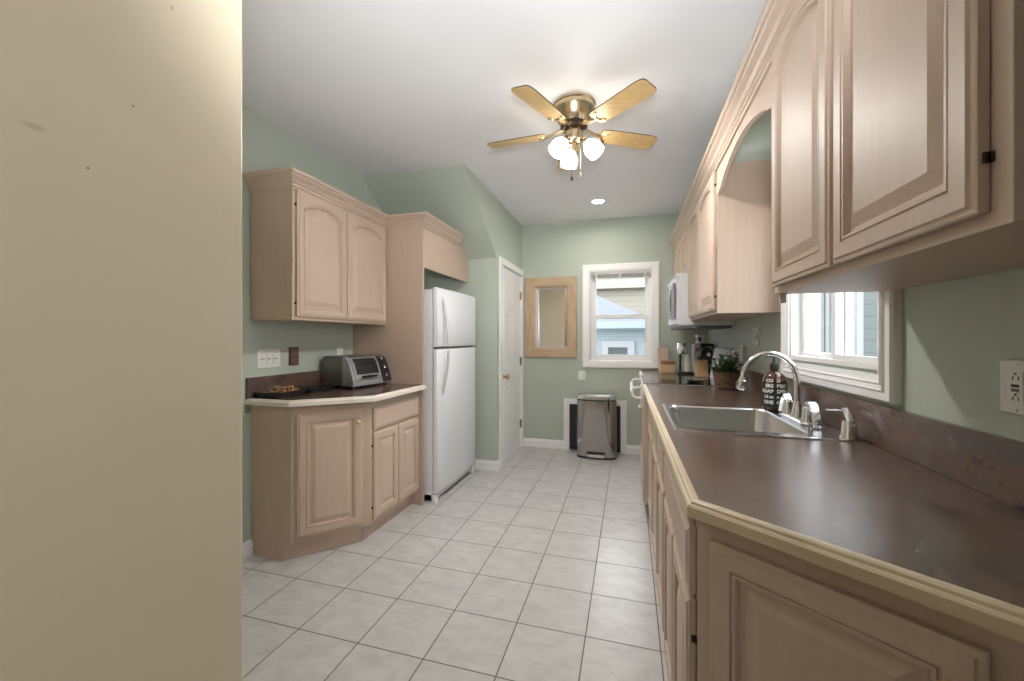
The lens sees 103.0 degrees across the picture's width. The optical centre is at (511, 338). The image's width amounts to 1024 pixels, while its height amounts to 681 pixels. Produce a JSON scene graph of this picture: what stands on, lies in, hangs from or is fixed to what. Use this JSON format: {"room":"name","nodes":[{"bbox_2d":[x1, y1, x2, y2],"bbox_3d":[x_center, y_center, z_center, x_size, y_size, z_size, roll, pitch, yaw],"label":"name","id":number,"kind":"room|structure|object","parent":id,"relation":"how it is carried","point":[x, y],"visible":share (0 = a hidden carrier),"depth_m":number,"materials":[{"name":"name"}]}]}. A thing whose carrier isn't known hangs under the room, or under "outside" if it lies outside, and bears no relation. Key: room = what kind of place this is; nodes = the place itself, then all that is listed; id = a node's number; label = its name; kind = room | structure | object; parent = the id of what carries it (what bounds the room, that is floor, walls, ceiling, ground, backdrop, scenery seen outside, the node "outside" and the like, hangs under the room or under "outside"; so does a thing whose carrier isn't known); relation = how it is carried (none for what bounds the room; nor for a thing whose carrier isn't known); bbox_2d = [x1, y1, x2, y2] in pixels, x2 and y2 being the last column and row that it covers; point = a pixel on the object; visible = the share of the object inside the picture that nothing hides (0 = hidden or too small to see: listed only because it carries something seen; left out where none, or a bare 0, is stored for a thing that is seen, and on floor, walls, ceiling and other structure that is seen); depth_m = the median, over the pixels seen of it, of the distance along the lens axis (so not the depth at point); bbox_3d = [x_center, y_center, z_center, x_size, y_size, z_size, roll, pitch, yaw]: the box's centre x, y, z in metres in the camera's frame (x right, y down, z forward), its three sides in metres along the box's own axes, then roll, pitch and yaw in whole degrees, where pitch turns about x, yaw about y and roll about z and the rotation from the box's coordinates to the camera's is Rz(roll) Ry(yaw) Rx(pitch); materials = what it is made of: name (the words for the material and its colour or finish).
{"room":"kitchen","nodes":[
{"label":"kitchen","id":0,"kind":"room"},
{"bbox_2d":[0,0,241,680],"bbox_3d":[-1.659,-0.035,-0.354,1.588,2.650,2.800,0,0,16],"label":"wall","id":1,"kind":"structure","parent":0,"point":[121,120],"depth_m":0.58,"materials":[{"name":"beige paint"}]},
{"bbox_2d":[242,105,381,542],"bbox_3d":[-1.551,-0.035,2.669,0.120,2.650,3.270,0,0,16],"label":"wall","id":2,"kind":"structure","parent":0,"point":[265,146],"depth_m":2.58,"materials":[{"name":"green paint"}]},
{"bbox_2d":[242,538,252,560],"bbox_3d":[-1.730,1.241,1.802,0.016,0.098,1.305,0,0,16],"label":"baseboard","id":3,"kind":"structure","parent":2,"relation":"attached to","point":[247,546],"depth_m":2.39,"materials":[{"name":"white wood"}]},
{"bbox_2d":[257,349,279,368],"bbox_3d":[-1.518,0.127,2.550,0.010,0.117,0.170,0,0,16],"label":"light switch","id":4,"kind":"object","parent":2,"relation":"attached to","point":[266,358],"visible":1,"depth_m":2.54,"materials":[{"name":"white plastic"}]},
{"bbox_2d":[246,370,321,398],"bbox_3d":[-1.424,0.293,2.857,0.019,0.123,0.966,0,0,16],"label":"backsplash","id":5,"kind":"structure","parent":2,"relation":"attached to","point":[262,383],"depth_m":2.62,"materials":[{"name":"brown laminate"}]},
{"bbox_2d":[289,347,298,365],"bbox_3d":[-1.464,0.119,2.739,0.010,0.122,0.083,0,0,16],"label":"wall plaque","id":6,"kind":"object","parent":2,"relation":"attached to","point":[293,351],"visible":1,"depth_m":2.73,"materials":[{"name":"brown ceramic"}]},
{"bbox_2d":[251,188,385,324],"bbox_3d":[-1.270,-0.490,2.830,0.326,0.765,0.935,0,0,16],"label":"upper cabinet","id":7,"kind":"object","parent":2,"relation":"attached to","point":[313,260],"visible":1,"depth_m":2.46,"materials":[{"name":"brown wood"}]},
{"bbox_2d":[242,166,464,245],"bbox_3d":[-0.923,-0.909,3.019,0.398,0.094,1.826,0,0,35],"label":"crown molding","id":8,"kind":"structure","parent":7,"relation":"attached to","point":[289,177],"depth_m":2.67,"materials":[{"name":"brown wood"}]},
{"bbox_2d":[337,348,342,354],"bbox_3d":[-1.339,0.133,3.175,0.008,0.115,0.070,0,0,16],"label":"wall outlet","id":9,"kind":"object","parent":2,"relation":"attached to","point":[339,350],"visible":0.43,"depth_m":3.17,"materials":[{"name":"white plastic"}]},
{"bbox_2d":[362,166,484,258],"bbox_3d":[-0.758,-1.073,3.744,0.810,0.575,0.865,0,0,16],"label":"wall","id":10,"kind":"structure","parent":0,"point":[434,191],"depth_m":3.52,"materials":[{"name":"green paint"}]},
{"bbox_2d":[424,258,484,459],"bbox_3d":[-0.693,-0.035,4.186,0.930,2.650,0.120,0,0,16],"label":"wall","id":11,"kind":"structure","parent":0,"point":[475,287],"depth_m":4.02,"materials":[{"name":"green paint"}]},
{"bbox_2d":[474,459,499,471],"bbox_3d":[-0.438,1.241,4.065,0.646,0.098,0.061,0,0,16],"label":"baseboard","id":12,"kind":"structure","parent":11,"relation":"attached to","point":[487,465],"depth_m":3.98,"materials":[{"name":"white wood"}]},
{"bbox_2d":[242,446,667,680],"bbox_3d":[-0.278,1.320,1.508,3.370,0.060,7.145,0,0,16],"label":"floor","id":13,"kind":"structure","parent":0,"point":[541,566],"depth_m":2.08,"materials":[{"name":"white tile"}]},
{"bbox_2d":[251,402,369,560],"bbox_3d":[-1.228,0.841,2.505,0.591,0.898,0.323,0,0,16],"label":"base cabinet","id":14,"kind":"object","parent":13,"relation":"on","point":[310,465],"visible":0.98,"depth_m":2.41,"materials":[{"name":"brown wood"}]},
{"bbox_2d":[362,391,418,540],"bbox_3d":[-1.088,0.841,2.949,0.611,0.898,0.606,0,0,16],"label":"base cabinet","id":15,"kind":"object","parent":13,"relation":"on","point":[394,422],"visible":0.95,"depth_m":2.81,"materials":[{"name":"brown wood"}]},
{"bbox_2d":[245,383,426,406],"bbox_3d":[-1.113,0.373,2.767,0.667,0.037,0.967,0,0,16],"label":"countertop","id":16,"kind":"structure","parent":15,"relation":"on","point":[380,391],"depth_m":2.54,"materials":[{"name":"brown laminate"}]},
{"bbox_2d":[256,388,306,398],"bbox_3d":[-1.416,0.337,2.508,0.188,0.035,0.243,0,0,16],"label":"tray","id":17,"kind":"object","parent":16,"relation":"on","point":[301,391],"visible":0.79,"depth_m":2.42,"materials":[{"name":"black plastic"}]},
{"bbox_2d":[262,385,299,392],"bbox_3d":[-1.419,0.318,2.508,0.154,0.061,0.210,0,0,16],"label":"snacks","id":18,"kind":"object","parent":17,"relation":"in","point":[288,388],"visible":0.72,"depth_m":2.48,"materials":[{"name":"brown food"}]},
{"bbox_2d":[294,384,334,392],"bbox_3d":[-1.344,0.340,2.755,0.188,0.029,0.258,0,0,16],"label":"baking tray","id":19,"kind":"object","parent":16,"relation":"on","point":[313,388],"visible":0.72,"depth_m":2.79,"materials":[{"name":"black metal"}]},
{"bbox_2d":[322,354,390,388],"bbox_3d":[-1.158,0.240,3.061,0.324,0.231,0.398,0,0,22],"label":"toaster oven","id":20,"kind":"object","parent":16,"relation":"on","point":[355,370],"visible":0.98,"depth_m":2.93,"materials":[{"name":"grey metal"}]},
{"bbox_2d":[353,227,467,504],"bbox_3d":[-0.865,0.205,3.684,0.634,2.170,0.929,0,0,16],"label":"refrigerator surround","id":21,"kind":"object","parent":13,"relation":"on","point":[409,251],"visible":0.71,"depth_m":3.21,"materials":[{"name":"brown wood"}]},
{"bbox_2d":[424,287,475,503],"bbox_3d":[-0.763,0.445,3.645,0.754,1.690,0.818,0,0,16],"label":"refrigerator","id":22,"kind":"object","parent":13,"relation":"on","point":[449,316],"visible":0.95,"depth_m":3.32,"materials":[{"name":"white metal"}]},
{"bbox_2d":[577,392,616,459],"bbox_3d":[0.928,0.946,4.465,0.425,0.688,0.305,0,0,16],"label":"trash can","id":23,"kind":"object","parent":13,"relation":"on","point":[596,411],"visible":1,"depth_m":4.35,"materials":[{"name":"silver metal"}]},
{"bbox_2d":[638,391,648,504],"bbox_3d":[1.296,0.841,2.944,0.738,0.899,0.274,0,0,16],"label":"base cabinet","id":24,"kind":"object","parent":13,"relation":"on","point":[644,407],"visible":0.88,"depth_m":2.91,"materials":[{"name":"brown wood"}]},
{"bbox_2d":[642,384,1023,643],"bbox_3d":[0.952,0.373,1.689,0.705,0.037,2.884,0,0,16],"label":"countertop","id":25,"kind":"structure","parent":24,"relation":"on","point":[867,513],"depth_m":0.83,"materials":[{"name":"brown laminate"}]},
{"bbox_2d":[708,347,743,389],"bbox_3d":[1.492,0.207,2.851,0.238,0.295,0.259,0,0,16],"label":"potted plant","id":26,"kind":"object","parent":25,"relation":"on","point":[725,378],"visible":0.99,"depth_m":2.81,"materials":[{"name":"green plant"}]},
{"bbox_2d":[662,403,861,441],"bbox_3d":[1.005,0.451,1.797,0.608,0.205,0.680,0,0,16],"label":"sink","id":27,"kind":"object","parent":25,"relation":"in","point":[712,419],"visible":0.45,"depth_m":2.02,"materials":[{"name":"silver metal"}]},
{"bbox_2d":[762,356,786,410],"bbox_3d":[1.291,0.215,2.005,0.105,0.267,0.106,0,0,16],"label":"soap bottle","id":28,"kind":"object","parent":27,"relation":"on","point":[774,382],"visible":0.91,"depth_m":1.97,"materials":[{"name":"brown glass"}]},
{"bbox_2d":[826,408,859,440],"bbox_3d":[1.177,0.299,1.444,0.058,0.102,0.100,0,0,-4],"label":"soap dispenser","id":29,"kind":"object","parent":27,"relation":"on","point":[849,430],"visible":1,"depth_m":1.41,"materials":[{"name":"silver metal"}]},
{"bbox_2d":[736,351,821,428],"bbox_3d":[1.129,0.202,1.787,0.264,0.295,0.410,0,0,16],"label":"kitchen faucet","id":30,"kind":"object","parent":25,"relation":"on","point":[809,415],"visible":1,"depth_m":1.76,"materials":[{"name":"silver metal"}]},
{"bbox_2d":[648,406,652,532],"bbox_3d":[1.212,0.841,2.539,0.675,0.899,0.549,0,0,16],"label":"base cabinet","id":31,"kind":"object","parent":13,"relation":"on","point":[650,439],"visible":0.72,"depth_m":2.57,"materials":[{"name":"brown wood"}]},
{"bbox_2d":[652,418,665,631],"bbox_3d":[1.020,0.841,1.871,0.675,0.899,0.839,0,0,16],"label":"base cabinet","id":32,"kind":"object","parent":13,"relation":"on","point":[658,492],"visible":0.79,"depth_m":1.84,"materials":[{"name":"brown wood"}]},
{"bbox_2d":[664,454,696,680],"bbox_3d":[0.810,0.841,1.143,0.675,0.899,0.674,0,0,16],"label":"base cabinet","id":33,"kind":"object","parent":13,"relation":"on","point":[680,530],"visible":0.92,"depth_m":1.07,"materials":[{"name":"brown wood"}]},
{"bbox_2d":[630,348,742,480],"bbox_3d":[1.412,0.667,3.449,0.794,1.165,0.745,0,0,16],"label":"range","id":34,"kind":"object","parent":13,"relation":"on","point":[645,379],"visible":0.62,"depth_m":3.41,"materials":[{"name":"white metal"}]},
{"bbox_2d":[640,375,714,385],"bbox_3d":[1.408,0.362,3.450,0.605,0.027,0.745,0,0,16],"label":"cooktop","id":35,"kind":"object","parent":34,"relation":"in","point":[645,379],"depth_m":3.38,"materials":[{"name":"white ceramic"}]},
{"bbox_2d":[686,379,705,382],"bbox_3d":[1.456,0.332,3.244,0.135,0.030,0.135,0,0,-6],"label":"spoon rest","id":36,"kind":"object","parent":34,"relation":"on","point":[688,380],"visible":1,"depth_m":3.22,"materials":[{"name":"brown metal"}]},
{"bbox_2d":[697,520,1023,680],"bbox_3d":[0.655,0.841,0.570,0.654,0.899,0.512,0,0,16],"label":"base cabinet","id":37,"kind":"object","parent":13,"relation":"on","point":[764,613],"visible":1,"depth_m":0.72,"materials":[{"name":"brown wood"}]},
{"bbox_3d":[1.666,0.841,4.113,0.675,0.899,0.660,0,0,16],"label":"base cabinet","id":38,"kind":"object","parent":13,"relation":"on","visible":0},
{"bbox_2d":[639,370,709,376],"bbox_3d":[1.654,0.373,4.117,0.701,0.037,0.660,0,0,16],"label":"countertop","id":39,"kind":"structure","parent":38,"relation":"on","point":[641,372],"depth_m":4.13,"materials":[{"name":"brown laminate"}]},
{"bbox_2d":[658,347,668,370],"bbox_3d":[1.636,0.224,4.405,0.107,0.262,0.071,0,0,16],"label":"cutting board","id":40,"kind":"object","parent":39,"relation":"on","point":[663,352],"visible":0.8,"depth_m":4.41,"materials":[{"name":"beige wood"}]},
{"bbox_2d":[660,360,675,372],"bbox_3d":[1.633,0.292,4.275,0.144,0.125,0.124,0,0,16],"label":"bread box","id":41,"kind":"object","parent":39,"relation":"on","point":[666,366],"visible":1,"depth_m":4.22,"materials":[{"name":"brown wood"}]},
{"bbox_2d":[676,343,693,374],"bbox_3d":[1.714,0.201,4.043,0.146,0.309,0.160,0,0,16],"label":"coffee maker","id":42,"kind":"object","parent":39,"relation":"on","point":[682,348],"visible":1,"depth_m":4.01,"materials":[{"name":"silver plastic"}]},
{"bbox_2d":[695,356,708,376],"bbox_3d":[1.779,0.261,3.824,0.100,0.188,0.135,0,0,16],"label":"knife block","id":43,"kind":"object","parent":39,"relation":"on","point":[701,366],"visible":0.98,"depth_m":3.79,"materials":[{"name":"brown wood"}]},
{"bbox_2d":[692,343,713,374],"bbox_3d":[1.871,0.203,3.998,0.170,0.305,0.221,0,0,16],"label":"espresso machine","id":44,"kind":"object","parent":39,"relation":"on","point":[705,349],"visible":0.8,"depth_m":3.91,"materials":[{"name":"black plastic"}]},
{"bbox_2d":[695,335,705,343],"bbox_3d":[1.848,0.006,4.000,0.074,0.087,0.092,0,0,-42],"label":"coffee mug","id":45,"kind":"object","parent":44,"relation":"on","point":[698,338],"visible":1,"depth_m":3.98,"materials":[{"name":"white ceramic"}]},
{"bbox_2d":[450,164,521,460],"bbox_3d":[-0.183,-0.035,4.059,0.120,2.650,1.790,0,0,16],"label":"wall","id":46,"kind":"structure","parent":0,"point":[498,232],"depth_m":3.98,"materials":[{"name":"green paint"}]},
{"bbox_2d":[499,256,523,468],"bbox_3d":[-0.024,0.237,4.468,0.078,2.105,0.913,0,0,16],"label":"trim","id":47,"kind":"structure","parent":46,"relation":"attached to","point":[502,261],"depth_m":4.08,"materials":[{"name":"white wood"}]},
{"bbox_2d":[503,267,521,461],"bbox_3d":[0.007,0.270,4.484,0.109,2.017,0.780,0,0,16],"label":"door","id":48,"kind":"structure","parent":46,"relation":"in","point":[512,295],"depth_m":4.50,"materials":[{"name":"white wood"}]},
{"bbox_2d":[242,0,766,224],"bbox_3d":[-0.278,-1.400,1.508,3.370,0.080,7.145,0,0,16],"label":"ceiling","id":49,"kind":"structure","parent":0,"point":[375,87],"depth_m":2.15,"materials":[{"name":"paint"}]},
{"bbox_2d":[487,78,657,180],"bbox_3d":[0.333,-1.132,2.385,1.008,0.454,1.034,0,0,16],"label":"ceiling fan","id":50,"kind":"object","parent":49,"relation":"hanging from","point":[573,112],"visible":1,"depth_m":2.29,"materials":[{"name":"gold metal"}]},
{"bbox_2d":[590,198,605,203],"bbox_3d":[0.850,-1.355,4.032,0.156,0.010,0.156,0,0,16],"label":"recessed light","id":51,"kind":"object","parent":49,"relation":"in","point":[598,200],"visible":1,"depth_m":4.03,"materials":[{"name":"white plastic"}]},
{"bbox_2d":[522,213,707,452],"bbox_3d":[0.730,-0.035,4.790,3.090,2.650,0.120,0,0,16],"label":"wall","id":52,"kind":"structure","parent":0,"point":[561,249],"depth_m":4.70,"materials":[{"name":"green paint"}]},
{"bbox_2d":[525,276,576,357],"bbox_3d":[0.456,-0.248,4.789,0.609,0.940,0.033,0,0,16],"label":"wall mirror","id":53,"kind":"object","parent":52,"relation":"attached to","point":[550,302],"visible":1,"depth_m":4.79,"materials":[{"name":"brown wood"}]},
{"bbox_2d":[535,287,566,346],"bbox_3d":[0.457,-0.248,4.797,0.376,0.704,0.011,0,0,16],"label":"mirror glass","id":54,"kind":"object","parent":53,"relation":"on","point":[550,302],"depth_m":4.79,"materials":[{"name":"beige mirror"}]},
{"bbox_2d":[523,438,639,454],"bbox_3d":[0.784,1.241,4.704,1.380,0.098,0.016,0,0,16],"label":"baseboard","id":55,"kind":"structure","parent":52,"relation":"attached to","point":[530,442],"depth_m":4.79,"materials":[{"name":"white wood"}]},
{"bbox_2d":[578,371,585,380],"bbox_3d":[0.806,0.432,4.702,0.085,0.115,0.008,0,0,16],"label":"switch plate","id":56,"kind":"object","parent":52,"relation":"attached to","point":[581,374],"visible":1,"depth_m":4.70,"materials":[{"name":"white plastic"}]},
{"bbox_2d":[564,398,626,453],"bbox_3d":[0.942,0.993,4.649,0.705,0.594,0.033,0,0,16],"label":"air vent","id":57,"kind":"object","parent":52,"relation":"in","point":[570,404],"visible":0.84,"depth_m":4.69,"materials":[{"name":"white"}]},
{"bbox_2d":[582,261,659,368],"bbox_3d":[1.229,-0.255,4.633,0.835,1.176,0.146,0,0,16],"label":"window","id":58,"kind":"structure","parent":52,"relation":"in","point":[590,359],"depth_m":4.59,"materials":[{"name":"white wood"}]},
{"bbox_2d":[591,270,650,279],"bbox_3d":[1.222,-0.716,4.601,0.660,0.092,0.028,0,0,16],"label":"window blind","id":59,"kind":"object","parent":58,"relation":"attached to","point":[637,273],"visible":1,"depth_m":4.59,"materials":[{"name":"white plastic"}]},
{"bbox_2d":[712,371,740,389],"bbox_3d":[1.508,0.292,2.865,0.182,0.125,0.182,0,0,16],"label":"basket","id":60,"kind":"object","parent":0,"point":[723,380],"depth_m":2.80,"materials":[{"name":"wicker"}]},
{"bbox_2d":[732,109,771,162],"bbox_3d":[1.663,-1.173,3.314,0.240,0.375,2.200,0,0,16],"label":"wall","id":61,"kind":"structure","parent":0,"point":[756,144],"depth_m":2.26,"materials":[{"name":"green paint"}]},
{"bbox_2d":[708,267,1023,441],"bbox_3d":[1.179,-0.035,0.985,0.120,2.650,6.945,0,0,16],"label":"wall","id":62,"kind":"structure","parent":0,"point":[956,334],"depth_m":1.04,"materials":[{"name":"green paint"}]},
{"bbox_2d":[673,245,677,275],"bbox_3d":[1.858,-0.561,4.184,0.345,0.838,0.417,0,0,16],"label":"upper cabinet","id":63,"kind":"object","parent":62,"relation":"attached to","point":[675,254],"visible":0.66,"depth_m":4.21,"materials":[{"name":"brown wood"}]},
{"bbox_2d":[678,226,687,272],"bbox_3d":[1.696,-0.760,3.623,0.345,0.440,0.748,0,0,16],"label":"upper cabinet","id":64,"kind":"object","parent":62,"relation":"attached to","point":[683,243],"visible":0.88,"depth_m":3.61,"materials":[{"name":"brown wood"}]},
{"bbox_2d":[666,272,734,329],"bbox_3d":[1.629,-0.310,3.641,0.484,0.456,0.744,0,0,16],"label":"microwave","id":65,"kind":"object","parent":64,"relation":"attached to","point":[677,317],"visible":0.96,"depth_m":3.33,"materials":[{"name":"white plastic"}]},
{"bbox_2d":[669,0,797,250],"bbox_3d":[1.323,-1.000,2.408,0.390,0.094,4.127,0,0,16],"label":"crown molding","id":66,"kind":"structure","parent":62,"relation":"attached to","point":[757,60],"depth_m":1.66,"materials":[{"name":"brown wood"}]},
{"bbox_2d":[688,159,780,320],"bbox_3d":[1.448,-0.561,2.760,0.345,0.838,1.045,0,0,16],"label":"upper cabinet","id":67,"kind":"object","parent":62,"relation":"attached to","point":[730,232],"visible":0.99,"depth_m":2.28,"materials":[{"name":"brown wood"}]},
{"bbox_2d":[740,345,745,360],"bbox_3d":[1.672,0.107,2.953,0.023,0.115,0.070,0,0,16],"label":"wall outlet","id":68,"kind":"object","parent":62,"relation":"attached to","point":[742,347],"visible":1,"depth_m":2.93,"materials":[{"name":"white plastic"}]},
{"bbox_2d":[752,327,759,344],"bbox_3d":[1.598,-0.013,2.677,0.012,0.115,0.150,0,0,16],"label":"wall outlet","id":69,"kind":"object","parent":62,"relation":"attached to","point":[755,331],"visible":1,"depth_m":2.65,"materials":[{"name":"grey plastic"}]},
{"bbox_2d":[781,289,901,404],"bbox_3d":[1.363,-0.304,1.688,0.156,1.012,0.950,0,0,16],"label":"window","id":70,"kind":"structure","parent":62,"relation":"in","point":[801,313],"depth_m":1.63,"materials":[{"name":"white wood"}]},
{"bbox_2d":[741,368,1023,509],"bbox_3d":[1.289,0.286,1.620,0.019,0.137,2.828,0,0,16],"label":"backsplash","id":71,"kind":"structure","parent":62,"relation":"attached to","point":[990,464],"depth_m":1.08,"materials":[{"name":"brown laminate"}]},
{"bbox_2d":[772,0,1023,302],"bbox_3d":[0.915,-0.550,0.914,0.345,0.860,0.897,0,0,16],"label":"upper cabinet","id":72,"kind":"object","parent":62,"relation":"attached to","point":[898,125],"visible":0.98,"depth_m":0.76,"materials":[{"name":"brown wood"}]},
{"bbox_2d":[717,65,771,194],"bbox_3d":[1.035,-0.895,1.840,0.020,0.170,0.950,0,0,16],"label":"valance","id":73,"kind":"object","parent":72,"relation":"attached to","point":[761,103],"visible":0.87,"depth_m":1.71,"materials":[{"name":"brown wood"}]},
{"bbox_2d":[1000,359,1023,415],"bbox_3d":[1.077,0.105,0.869,0.011,0.116,0.090,0,0,16],"label":"wall outlet","id":74,"kind":"object","parent":62,"relation":"attached to","point":[1011,371],"visible":1,"depth_m":0.88,"materials":[{"name":"white plastic"}]},
{"bbox_2d":[1008,371,1023,404],"bbox_3d":[1.075,0.105,0.869,0.003,0.068,0.033,0,0,16],"label":"receptacle","id":75,"kind":"object","parent":74,"relation":"attached to","point":[1015,378],"depth_m":0.87,"materials":[{"name":"white plastic"}]},
{"label":"outside","id":76,"kind":"structure","parent":0,"visible":0},
{"bbox_3d":[4.155,2.340,14.413,50.000,0.100,50.000,0,0,16],"label":"ground","id":77,"kind":"structure","parent":76,"visible":0},
{"bbox_2d":[596,296,644,354],"bbox_3d":[2.047,0.265,10.712,10.400,4.050,4.280,0,0,16],"label":"house","id":78,"kind":"structure","parent":77,"relation":"on","point":[613,336],"depth_m":8.67,"materials":[{"name":"blue"}]},
{"bbox_2d":[597,278,644,313],"bbox_3d":[3.310,-1.010,17.258,6.600,6.600,5.800,0,0,16],"label":"house","id":79,"kind":"structure","parent":77,"relation":"on","point":[627,293],"depth_m":14.36,"materials":[{"name":"white"}]},
{"bbox_2d":[821,292,876,356],"bbox_3d":[6.063,-0.460,5.618,3.460,5.500,2.845,0,0,16],"label":"house","id":80,"kind":"structure","parent":77,"relation":"on","point":[865,303],"depth_m":4.72,"materials":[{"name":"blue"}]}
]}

